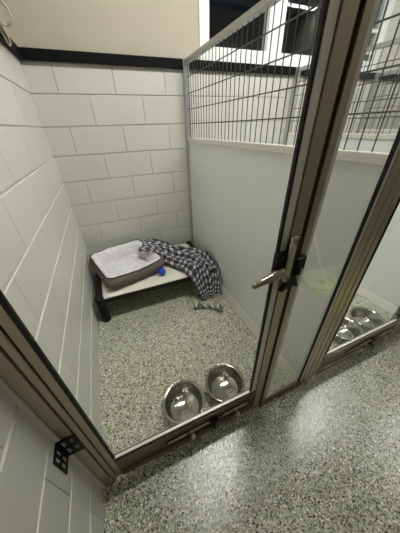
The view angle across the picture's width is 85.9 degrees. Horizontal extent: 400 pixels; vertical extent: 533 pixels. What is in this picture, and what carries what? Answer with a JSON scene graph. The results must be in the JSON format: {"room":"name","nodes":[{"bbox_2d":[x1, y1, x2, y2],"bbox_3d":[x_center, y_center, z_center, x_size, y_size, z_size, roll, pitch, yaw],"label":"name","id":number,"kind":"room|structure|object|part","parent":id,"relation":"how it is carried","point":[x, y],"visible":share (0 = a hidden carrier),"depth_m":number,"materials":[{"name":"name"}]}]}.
{"room":"dog kennel","nodes":[
{"label":"dog kennel","id":0,"kind":"room"},
{"bbox_2d":[0,7,103,532],"bbox_3d":[-0.754,-0.513,0.427,0.200,3.200,3.090,-14,35,-18],"label":"wall","id":1,"kind":"structure","parent":0,"point":[47,276],"depth_m":0.90,"materials":[{"name":"white tile"}]},
{"bbox_2d":[0,0,12,46],"bbox_3d":[-0.994,-1.237,1.027,0.058,0.223,0.285,-8,34,-9],"label":"hanging cable","id":2,"kind":"object","parent":1,"relation":"hanging from","point":[9,23],"visible":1,"depth_m":1.13,"materials":[{"name":"beige plastic"}]},
{"bbox_2d":[0,27,21,58],"bbox_3d":[-0.662,-0.729,0.353,0.024,0.060,2.716,-14,35,-18],"label":"trim","id":3,"kind":"structure","parent":1,"relation":"attached to","point":[14,49],"depth_m":1.26,"materials":[{"name":"black"}]},
{"bbox_2d":[0,377,105,489],"bbox_3d":[-0.473,0.175,0.457,0.014,2.000,0.044,-14,35,-18],"label":"trim","id":4,"kind":"structure","parent":1,"relation":"attached to","point":[5,388],"depth_m":0.61,"materials":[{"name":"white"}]},
{"bbox_2d":[53,435,84,474],"bbox_3d":[-0.422,0.613,0.699,0.055,0.112,0.054,-14,35,-18],"label":"bracket","id":5,"kind":"object","parent":1,"relation":"attached to","point":[62,450],"visible":1,"depth_m":0.70,"materials":[{"name":"black metal"}]},
{"bbox_2d":[0,0,399,255],"bbox_3d":[0.956,-1.820,2.345,5.160,3.200,0.150,-14,35,-18],"label":"wall","id":6,"kind":"structure","parent":0,"point":[116,135],"depth_m":1.86,"materials":[{"name":"white tile"}]},
{"bbox_2d":[18,47,399,80],"bbox_3d":[0.984,-1.960,2.157,4.760,0.060,0.024,-14,35,-18],"label":"trim","id":7,"kind":"structure","parent":6,"relation":"attached to","point":[33,54],"depth_m":1.65,"materials":[{"name":"black plastic"}]},
{"bbox_2d":[199,0,279,64],"bbox_3d":[0.316,-2.284,1.669,0.745,1.051,0.082,-14,35,-18],"label":"window","id":8,"kind":"structure","parent":6,"relation":"in","point":[203,4],"depth_m":1.86,"materials":[{"name":"white plastic"}]},
{"bbox_2d":[272,0,311,66],"bbox_3d":[1.059,-2.473,1.922,0.870,1.051,0.082,-14,35,-18],"label":"window","id":9,"kind":"structure","parent":6,"relation":"in","point":[304,58],"depth_m":2.01,"materials":[{"name":"white plastic"}]},
{"bbox_2d":[361,0,395,72],"bbox_3d":[1.722,-2.641,2.147,0.570,1.051,0.082,-14,35,-18],"label":"window","id":10,"kind":"structure","parent":6,"relation":"in","point":[391,3],"depth_m":2.30,"materials":[{"name":"white plastic"}]},
{"bbox_2d":[98,280,399,532],"bbox_3d":[1.563,0.276,2.124,5.160,0.100,3.140,-14,35,-18],"label":"floor","id":11,"kind":"structure","parent":0,"point":[322,455],"depth_m":1.14,"materials":[{"name":"grey stone"}]},
{"bbox_2d":[95,241,214,322],"bbox_3d":[-0.470,0.085,2.201,1.085,0.245,0.705,-14,35,-18],"label":"cot","id":12,"kind":"object","parent":11,"relation":"on","point":[173,275],"visible":0.29,"depth_m":1.88,"materials":[{"name":"black plastic"}]},
{"bbox_3d":[-0.812,0.358,1.799,0.076,0.245,0.076,-14,35,-18],"label":"leg","id":13,"kind":"part","parent":12,"relation":"part of","materials":[{"name":"black plastic"}]},
{"bbox_2d":[89,239,164,288],"bbox_3d":[-0.705,-0.043,2.065,0.560,0.161,0.560,-25,40,-31],"label":"dog bed","id":14,"kind":"object","parent":12,"relation":"on","point":[118,266],"visible":0.96,"depth_m":2.02,"materials":[{"name":"grey fabric"}]},
{"bbox_2d":[105,254,147,273],"bbox_3d":[-0.703,-0.004,2.090,0.380,0.069,0.380,-25,40,-31],"label":"cushion","id":15,"kind":"object","parent":14,"relation":"on","point":[118,263],"depth_m":2.11,"materials":[{"name":"grey fabric"}]},
{"bbox_3d":[-0.473,0.009,2.152,1.065,0.056,0.673,-14,35,-18],"label":"frame","id":16,"kind":"part","parent":12,"relation":"part of","materials":[{"name":"black plastic"}]},
{"bbox_2d":[158,268,165,274],"bbox_3d":[-0.352,0.047,1.986,0.071,0.070,0.070,-14,35,-18],"label":"ball","id":17,"kind":"object","parent":12,"relation":"on","point":[161,271],"visible":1,"depth_m":1.96,"materials":[{"name":"blue rubber"}]},
{"bbox_2d":[138,238,221,299],"bbox_3d":[-0.185,-0.017,2.192,0.922,0.397,0.433,15,37,24],"label":"plaid blanket","id":18,"kind":"object","parent":12,"relation":"on","point":[198,264],"visible":0.99,"depth_m":2.08,"materials":[{"name":"fabric"}]},
{"bbox_2d":[162,379,204,423],"bbox_3d":[-0.090,0.791,1.234,0.240,0.092,0.240,-14,35,-18],"label":"bowl","id":19,"kind":"object","parent":11,"relation":"on","point":[184,399],"visible":0.82,"depth_m":1.27,"materials":[{"name":"silver metal"}]},
{"bbox_2d":[0,0,399,486],"bbox_3d":[0.087,0.063,0.647,1.186,1.950,0.075,-14,35,-18],"label":"frame","id":20,"kind":"object","parent":11,"relation":"on","point":[10,372],"visible":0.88,"depth_m":0.64,"materials":[{"name":"metal"}]},
{"bbox_2d":[0,0,359,479],"bbox_3d":[-0.055,0.110,0.600,0.791,1.840,0.095,-14,35,-18],"label":"gate","id":21,"kind":"object","parent":20,"relation":"attached to","point":[336,21],"visible":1,"depth_m":0.58,"materials":[{"name":"metal"}]},
{"bbox_3d":[-0.041,0.795,1.072,0.706,0.177,0.050,-14,35,-18],"label":"rail","id":22,"kind":"part","parent":21,"relation":"part of","materials":[{"name":"metal"}]},
{"bbox_3d":[-0.034,0.829,1.052,0.025,0.028,0.032,-14,35,-18],"label":"knob","id":23,"kind":"part","parent":21,"relation":"part of","materials":[{"name":"silver metal"}]},
{"bbox_3d":[0.210,0.034,0.640,0.127,0.041,0.036,-20,37,-26],"label":"lever","id":24,"kind":"part","parent":21,"relation":"part of","materials":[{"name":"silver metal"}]},
{"bbox_3d":[0.270,-0.018,0.644,0.022,0.156,0.009,-14,35,-18],"label":"latch plate","id":25,"kind":"part","parent":21,"relation":"part of","materials":[{"name":"silver metal"}]},
{"bbox_3d":[0.496,0.754,1.296,0.272,0.062,0.012,-14,35,-18],"label":"sidelight sill","id":26,"kind":"part","parent":20,"relation":"part of","materials":[{"name":"metal"}]},
{"bbox_3d":[0.615,-0.051,0.842,0.038,1.900,0.014,-14,35,-18],"label":"divider post","id":27,"kind":"part","parent":20,"relation":"part of","materials":[{"name":"metal"}]},
{"bbox_2d":[193,302,223,311],"bbox_3d":[0.076,0.357,1.926,0.275,0.058,0.074,4,34,9],"label":"toy","id":28,"kind":"object","parent":11,"relation":"on","point":[197,305],"visible":1,"depth_m":1.92,"materials":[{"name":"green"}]},
{"bbox_2d":[204,363,244,402],"bbox_3d":[0.151,0.729,1.318,0.240,0.092,0.240,-14,35,-18],"label":"bowl","id":29,"kind":"object","parent":11,"relation":"on","point":[223,381],"visible":0.82,"depth_m":1.35,"materials":[{"name":"silver metal"}]},
{"bbox_2d":[182,0,399,382],"bbox_3d":[0.250,-0.481,1.571,0.080,1.842,1.824,-14,35,-18],"label":"divider","id":30,"kind":"object","parent":11,"relation":"on","point":[237,189],"visible":0.83,"depth_m":1.28,"materials":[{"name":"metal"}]},
{"bbox_3d":[-0.097,-0.922,2.264,0.048,1.842,0.040,-14,35,-18],"label":"wall post","id":31,"kind":"part","parent":30,"relation":"part of","materials":[{"name":"metal"}]},
{"bbox_3d":[0.233,-1.230,1.062,0.032,0.030,1.780,-14,35,-18],"label":"rail","id":32,"kind":"part","parent":30,"relation":"part of","materials":[{"name":"metal"}]},
{"bbox_3d":[0.264,-0.256,1.698,0.018,1.215,1.780,-14,35,-18],"label":"white panel","id":33,"kind":"part","parent":30,"relation":"part of","materials":[{"name":"white plastic"}]},
{"bbox_3d":[0.247,-0.772,1.361,0.034,0.035,1.780,-14,35,-18],"label":"rail","id":34,"kind":"part","parent":30,"relation":"part of","materials":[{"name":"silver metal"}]},
{"bbox_2d":[283,37,399,314],"bbox_3d":[1.346,-0.759,1.943,0.080,1.842,1.824,-14,35,-18],"label":"divider","id":35,"kind":"object","parent":11,"relation":"on","point":[380,284],"visible":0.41,"depth_m":1.80,"materials":[{"name":"metal"}]},
{"bbox_3d":[0.998,-1.200,2.636,0.048,1.842,0.040,-14,35,-18],"label":"wall post","id":36,"kind":"part","parent":35,"relation":"part of","materials":[{"name":"metal"}]},
{"bbox_3d":[1.343,-1.050,1.733,0.034,0.035,1.780,-14,35,-18],"label":"rail","id":37,"kind":"part","parent":35,"relation":"part of","materials":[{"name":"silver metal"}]},
{"bbox_3d":[1.360,-0.534,2.070,0.018,1.215,1.780,-14,35,-18],"label":"white panel","id":38,"kind":"part","parent":35,"relation":"part of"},
{"bbox_3d":[1.328,-1.509,1.434,0.032,0.030,1.780,-14,35,-18],"label":"rail","id":39,"kind":"part","parent":35,"relation":"part of","materials":[{"name":"metal"}]},
{"bbox_2d":[334,317,362,343],"bbox_3d":[1.085,0.493,1.633,0.240,0.092,0.240,-14,35,-18],"label":"bowl","id":40,"kind":"object","parent":11,"relation":"on","point":[349,329],"visible":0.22,"depth_m":1.65,"materials":[{"name":"silver metal"}]},
{"bbox_2d":[305,168,399,382],"bbox_3d":[1.178,-0.221,1.028,1.186,1.950,0.052,-14,35,-18],"label":"frame","id":41,"kind":"object","parent":11,"relation":"on","point":[396,181],"visible":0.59,"depth_m":0.89,"materials":[{"name":"metal"}]},
{"bbox_2d":[311,183,399,376],"bbox_3d":[1.040,-0.168,0.972,0.791,1.840,0.095,-14,35,-18],"label":"gate","id":42,"kind":"object","parent":41,"relation":"attached to","point":[328,358],"visible":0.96,"depth_m":1.30,"materials":[{"name":"metal"}]},
{"bbox_3d":[1.055,0.517,1.444,0.706,0.177,0.050,-14,35,-18],"label":"rail","id":43,"kind":"part","parent":42,"relation":"part of","materials":[{"name":"metal"}]},
{"bbox_2d":[347,306,385,332],"bbox_3d":[1.315,0.434,1.711,0.240,0.092,0.240,-14,35,-18],"label":"bowl","id":44,"kind":"object","parent":11,"relation":"on","point":[367,319],"visible":0.68,"depth_m":1.75,"materials":[{"name":"silver metal"}]},
{"bbox_2d":[356,69,399,133],"bbox_3d":[2.441,-1.038,2.315,0.080,1.842,1.824,-14,35,-18],"label":"divider","id":45,"kind":"object","parent":11,"relation":"on","point":[360,130],"visible":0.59,"depth_m":2.57,"materials":[{"name":"metal"}]},
{"bbox_3d":[2.094,-1.479,3.008,0.048,1.842,0.040,-14,35,-18],"label":"wall post","id":46,"kind":"part","parent":45,"relation":"part of","materials":[{"name":"metal"}]},
{"bbox_3d":[2.455,-0.812,2.442,0.018,1.215,1.780,-14,35,-18],"label":"white panel","id":47,"kind":"part","parent":45,"relation":"part of","materials":[{"name":"white plastic"}]},
{"bbox_3d":[2.439,-1.329,2.105,0.034,0.035,1.780,-14,35,-18],"label":"rail","id":48,"kind":"part","parent":45,"relation":"part of","materials":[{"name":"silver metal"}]},
{"bbox_3d":[2.424,-1.787,1.806,0.032,0.030,1.780,-14,35,-18],"label":"rail","id":49,"kind":"part","parent":45,"relation":"part of","materials":[{"name":"metal"}]},
{"bbox_2d":[209,6,317,55],"bbox_3d":[0.374,-2.875,3.357,5.185,1.490,0.180,-14,35,-18],"label":"wall","id":50,"kind":"structure","parent":0,"point":[219,18],"depth_m":3.12,"materials":[{"name":"grey"}]},
{"bbox_2d":[209,0,321,22],"bbox_3d":[0.332,-3.732,2.842,5.185,0.510,0.100,-14,35,-18],"label":"wall","id":51,"kind":"structure","parent":0,"point":[240,5],"depth_m":3.20,"materials":[{"name":"paint"}]},
{"bbox_2d":[364,0,381,59],"bbox_3d":[0.634,-2.749,2.686,5.385,2.000,1.550,-14,35,-18],"label":"wall","id":52,"kind":"structure","parent":0,"point":[381,0],"depth_m":3.50,"materials":[{"name":"grey paint"}]}
]}

